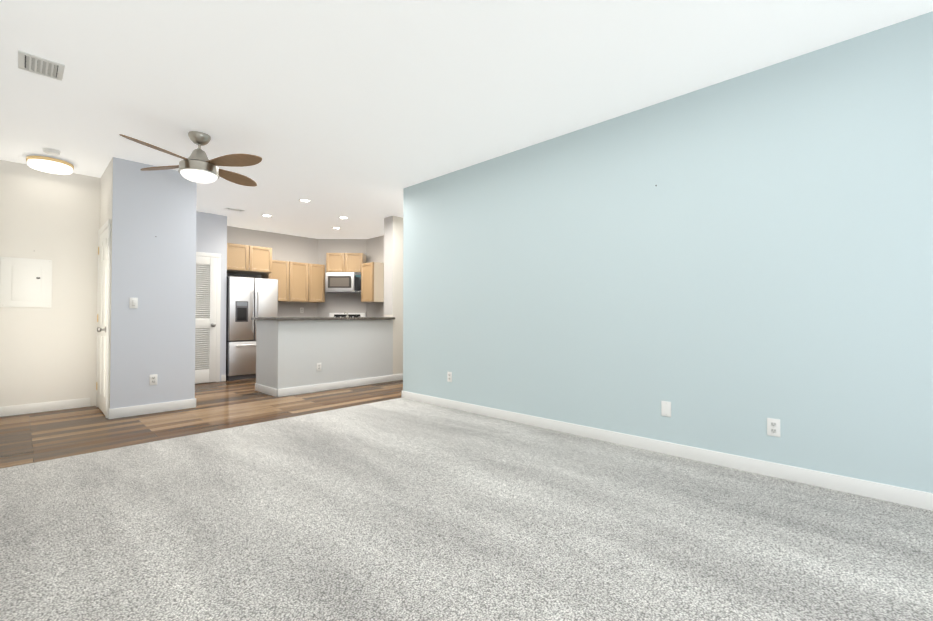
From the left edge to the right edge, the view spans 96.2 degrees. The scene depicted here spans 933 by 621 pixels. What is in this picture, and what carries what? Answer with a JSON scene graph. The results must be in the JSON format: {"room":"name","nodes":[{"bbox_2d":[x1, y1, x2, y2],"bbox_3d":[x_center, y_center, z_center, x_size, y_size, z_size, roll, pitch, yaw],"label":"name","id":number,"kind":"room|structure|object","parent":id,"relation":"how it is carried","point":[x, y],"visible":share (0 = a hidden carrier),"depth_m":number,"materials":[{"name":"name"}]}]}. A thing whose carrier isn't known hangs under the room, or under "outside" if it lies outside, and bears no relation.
{"room":"empty living room","nodes":[
{"label":"empty living room","id":0,"kind":"room"},
{"bbox_2d":[0,160,99,406],"bbox_3d":[-4.770,-0.237,4.788,0.120,2.750,0.852,-1,-1,43],"label":"wall","id":1,"kind":"structure","parent":0,"point":[48,354],"depth_m":4.77,"materials":[{"name":"white paint"}]},
{"bbox_2d":[0,257,51,307],"bbox_3d":[-4.841,-0.304,4.608,0.021,0.540,0.394,-1,-1,43],"label":"electrical panel","id":2,"kind":"object","parent":1,"relation":"attached to","point":[25,282],"visible":1,"depth_m":4.60,"materials":[{"name":"white metal"}]},
{"bbox_2d":[0,398,89,416],"bbox_3d":[-4.745,1.085,4.697,0.014,0.105,0.782,-1,-1,43],"label":"baseboard","id":3,"kind":"structure","parent":1,"relation":"attached to","point":[83,402],"depth_m":4.69,"materials":[{"name":"white wood"}]},
{"bbox_2d":[100,157,196,408],"bbox_3d":[-4.183,-0.229,5.341,1.980,2.750,0.767,-1,-1,43],"label":"wall","id":4,"kind":"structure","parent":0,"point":[153,333],"depth_m":4.64,"materials":[{"name":"grey paint"}]},
{"bbox_2d":[96,227,107,414],"bbox_3d":[-4.114,0.116,4.683,0.741,2.018,0.088,-1,-1,43],"label":"closet door","id":5,"kind":"structure","parent":4,"relation":"in","point":[101,330],"depth_m":4.66,"materials":[{"name":"white wood"}]},
{"bbox_2d":[96,219,110,417],"bbox_3d":[-4.088,0.087,4.707,0.870,2.100,0.019,-1,-1,43],"label":"door frame","id":6,"kind":"structure","parent":4,"relation":"attached to","point":[104,226],"depth_m":4.42,"materials":[{"name":"white wood"}]},
{"bbox_2d":[129,298,137,307],"bbox_3d":[-3.588,-0.081,4.513,0.015,0.116,0.072,-1,-1,43],"label":"light switch","id":7,"kind":"object","parent":4,"relation":"attached to","point":[133,302],"visible":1,"depth_m":4.51,"materials":[{"name":"white plastic"}]},
{"bbox_2d":[107,398,195,418],"bbox_3d":[-3.467,1.083,4.626,0.014,0.105,0.752,-1,-1,43],"label":"baseboard","id":8,"kind":"structure","parent":4,"relation":"attached to","point":[114,413],"depth_m":4.61,"materials":[{"name":"white wood"}]},
{"bbox_2d":[149,374,157,384],"bbox_3d":[-3.465,0.766,4.635,0.009,0.116,0.072,-1,-1,43],"label":"outlet","id":9,"kind":"object","parent":4,"relation":"attached to","point":[153,379],"visible":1,"depth_m":4.63,"materials":[{"name":"white plastic"}]},
{"bbox_2d":[0,378,402,468],"bbox_3d":[-2.656,1.193,6.779,4.450,0.050,6.920,-1,-1,43],"label":"floor","id":10,"kind":"structure","parent":0,"point":[48,435],"depth_m":4.35,"materials":[{"name":"brown wood"}]},
{"bbox_2d":[226,276,277,380],"bbox_3d":[-3.934,0.305,7.490,0.851,1.745,0.810,-1,-1,43],"label":"fridge","id":11,"kind":"object","parent":10,"relation":"on","point":[247,298],"visible":0.73,"depth_m":7.13,"materials":[{"name":"grey metal"}]},
{"bbox_2d":[329,313,365,316],"bbox_3d":[-2.542,0.620,8.663,0.760,1.150,0.752,0,-1,-2],"label":"range","id":12,"kind":"object","parent":10,"relation":"on","point":[349,315],"visible":0.02,"depth_m":8.95,"materials":[{"name":"silver metal"}]},
{"bbox_2d":[196,211,226,383],"bbox_3d":[-4.992,-0.208,6.744,1.120,2.750,1.698,-1,-1,43],"label":"wall","id":13,"kind":"structure","parent":0,"point":[211,233],"depth_m":6.91,"materials":[{"name":"grey paint"}]},
{"bbox_2d":[195,256,216,383],"bbox_3d":[-4.294,0.144,6.576,0.108,2.018,0.654,-1,-1,43],"label":"pantry door","id":14,"kind":"structure","parent":13,"relation":"in","point":[205,337],"depth_m":6.73,"materials":[{"name":"white wood"}]},
{"bbox_2d":[196,252,220,381],"bbox_3d":[-4.327,0.115,6.607,0.019,2.100,0.790,-1,-1,43],"label":"door frame","id":15,"kind":"structure","parent":13,"relation":"attached to","point":[218,281],"depth_m":6.86,"materials":[{"name":"white wood"}]},
{"bbox_2d":[227,226,317,316],"bbox_3d":[-3.938,-0.184,8.356,0.120,2.750,2.095,-1,-1,43],"label":"wall","id":16,"kind":"structure","parent":0,"point":[290,248],"depth_m":8.53,"materials":[{"name":"grey paint"}]},
{"bbox_2d":[227,243,274,274],"bbox_3d":[-4.093,-0.927,7.658,0.620,0.464,0.810,-1,-1,43],"label":"upper cabinet","id":17,"kind":"object","parent":16,"relation":"attached to","point":[241,259],"depth_m":7.48,"materials":[{"name":"beige wood"}]},
{"bbox_2d":[261,260,324,302],"bbox_3d":[-3.493,-0.571,8.496,0.340,0.793,1.160,-1,-1,43],"label":"upper cabinet","id":18,"kind":"object","parent":16,"relation":"attached to","point":[300,282],"depth_m":8.41,"materials":[{"name":"beige wood"}]},
{"bbox_2d":[256,216,402,388],"bbox_3d":[-1.368,-0.199,7.339,0.750,2.750,4.130,-1,-1,43],"label":"wall","id":19,"kind":"structure","parent":0,"point":[291,353],"depth_m":6.15,"materials":[{"name":"white paint"}]},
{"bbox_2d":[255,383,275,396],"bbox_3d":[-2.789,1.101,5.812,0.740,0.105,0.014,-1,-1,43],"label":"baseboard","id":20,"kind":"structure","parent":19,"relation":"attached to","point":[258,387],"depth_m":5.80,"materials":[{"name":"white wood"}]},
{"bbox_2d":[317,363,320,370],"bbox_3d":[-2.106,0.806,5.981,0.009,0.116,0.072,-1,-1,43],"label":"outlet","id":21,"kind":"object","parent":19,"relation":"attached to","point":[318,366],"visible":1,"depth_m":5.98,"materials":[{"name":"white plastic"}]},
{"bbox_2d":[251,317,394,319],"bbox_3d":[-2.148,0.124,6.481,0.860,0.040,1.937,-1,-1,43],"label":"countertop","id":22,"kind":"structure","parent":19,"relation":"on","point":[322,318],"depth_m":6.00,"materials":[{"name":"stone"}]},
{"bbox_2d":[276,374,402,396],"bbox_3d":[-1.094,1.119,7.053,0.014,0.105,4.144,-1,-1,43],"label":"baseboard","id":23,"kind":"structure","parent":19,"relation":"attached to","point":[374,380],"depth_m":6.16,"materials":[{"name":"white wood"}]},
{"bbox_2d":[317,239,366,316],"bbox_3d":[-2.694,-0.173,9.111,1.054,2.750,0.120,0,-1,-2],"label":"wall","id":24,"kind":"structure","parent":0,"point":[342,302],"depth_m":9.06,"materials":[{"name":"grey paint"}]},
{"bbox_2d":[323,253,374,274],"bbox_3d":[-2.549,-0.997,8.894,0.781,0.409,0.781,-1,-1,43],"label":"upper cabinet","id":25,"kind":"object","parent":24,"relation":"attached to","point":[335,262],"depth_m":8.72,"materials":[{"name":"beige wood"}]},
{"bbox_2d":[325,272,360,292],"bbox_3d":[-2.547,-0.582,8.837,0.760,0.410,0.446,0,-1,-2],"label":"microwave","id":26,"kind":"object","parent":25,"relation":"attached to","point":[342,282],"visible":0.83,"depth_m":8.66,"materials":[{"name":"grey metal"}]},
{"bbox_2d":[366,235,383,316],"bbox_3d":[-1.454,-0.182,8.483,1.940,2.750,0.120,-1,-1,43],"label":"wall","id":27,"kind":"structure","parent":0,"point":[375,249],"depth_m":8.84,"materials":[{"name":"grey paint"}]},
{"bbox_2d":[359,263,383,302],"bbox_3d":[-1.908,-0.570,8.597,0.410,0.793,0.339,-1,-1,43],"label":"upper cabinet","id":28,"kind":"object","parent":27,"relation":"attached to","point":[372,274],"depth_m":8.46,"materials":[{"name":"beige wood"}]},
{"bbox_2d":[384,216,392,314],"bbox_3d":[-1.317,-0.754,7.043,0.240,1.650,0.004,-1,-1,43],"label":"wall","id":29,"kind":"structure","parent":0,"point":[388,265],"depth_m":7.03,"materials":[{"name":"beige paint"}]},
{"bbox_2d":[0,398,932,620],"bbox_3d":[0.206,1.116,1.996,6.270,0.062,3.860,-1,-1,43],"label":"floor carpet","id":30,"kind":"object","parent":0,"point":[400,509],"visible":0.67,"depth_m":2.04,"materials":[{"name":"grey carpet"}]},
{"bbox_2d":[0,0,932,238],"bbox_3d":[-0.370,-1.644,4.675,10.720,0.060,6.920,-1,-1,43],"label":"ceiling","id":31,"kind":"structure","parent":0,"point":[361,114],"depth_m":2.94,"materials":[{"name":"white paint"}]},
{"bbox_2d":[18,50,64,80],"bbox_3d":[-2.850,-1.635,2.806,0.270,0.013,0.215,-1,-1,43],"label":"ceiling vent","id":32,"kind":"object","parent":31,"relation":"in","point":[32,63],"visible":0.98,"depth_m":2.80,"materials":[{"name":"white"}]},
{"bbox_2d":[26,155,73,174],"bbox_3d":[-4.477,-1.563,4.506,0.370,0.103,0.370,-1,-1,43],"label":"light","id":33,"kind":"object","parent":31,"relation":"attached to","point":[48,164],"visible":1,"depth_m":4.42,"materials":[{"name":"white glass"}]},
{"bbox_2d":[42,148,60,155],"bbox_3d":[-4.190,-1.600,4.228,0.132,0.039,0.132,-1,-1,43],"label":"smoke detector","id":34,"kind":"object","parent":31,"relation":"attached to","point":[51,151],"visible":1,"depth_m":4.20,"materials":[{"name":"white plastic"}]},
{"bbox_2d":[119,131,261,186],"bbox_3d":[-2.474,-1.409,3.876,1.001,0.431,0.922,0,-1,-29],"label":"ceiling fan","id":35,"kind":"object","parent":31,"relation":"hanging from","point":[197,165],"visible":1,"depth_m":3.81,"materials":[{"name":"brown wood"}]},
{"bbox_2d":[224,207,244,211],"bbox_3d":[-3.627,-1.580,6.552,0.120,0.013,0.260,-1,-1,43],"label":"ceiling vent","id":36,"kind":"object","parent":31,"relation":"in","point":[234,209],"visible":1,"depth_m":6.54,"materials":[{"name":"white"}]},
{"bbox_2d":[298,199,310,201],"bbox_3d":[-2.338,-1.589,6.055,0.180,0.007,0.180,-1,-1,43],"label":"recessed light","id":37,"kind":"object","parent":31,"relation":"in","point":[304,200],"visible":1,"depth_m":6.05,"materials":[{"name":"white"}]},
{"bbox_2d":[403,11,932,492],"bbox_3d":[1.449,-0.257,3.415,6.130,2.750,0.120,-1,-1,43],"label":"wall","id":38,"kind":"structure","parent":0,"point":[745,267],"depth_m":2.99,"materials":[{"name":"blue paint"}]},
{"bbox_2d":[447,372,451,381],"bbox_3d":[-0.197,0.769,4.854,0.072,0.116,0.009,-1,-1,43],"label":"electrical outlet","id":39,"kind":"object","parent":38,"relation":"attached to","point":[449,376],"visible":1,"depth_m":4.85,"materials":[{"name":"white plastic"}]},
{"bbox_2d":[661,401,670,416],"bbox_3d":[1.540,0.758,3.226,0.072,0.116,0.007,-1,-1,43],"label":"outlet","id":40,"kind":"object","parent":38,"relation":"attached to","point":[665,408],"visible":1,"depth_m":3.22,"materials":[{"name":"white plastic"}]},
{"bbox_2d":[402,391,932,510],"bbox_3d":[1.398,1.065,3.351,6.144,0.105,0.014,-1,-1,43],"label":"baseboard","id":41,"kind":"structure","parent":38,"relation":"attached to","point":[898,495],"depth_m":2.97,"materials":[{"name":"white wood"}]},
{"bbox_2d":[767,418,780,436],"bbox_3d":[2.029,0.773,2.765,0.072,0.116,0.009,-1,-1,43],"label":"electrical outlet","id":42,"kind":"object","parent":38,"relation":"attached to","point":[773,427],"visible":1,"depth_m":2.76,"materials":[{"name":"white plastic"}]}
]}

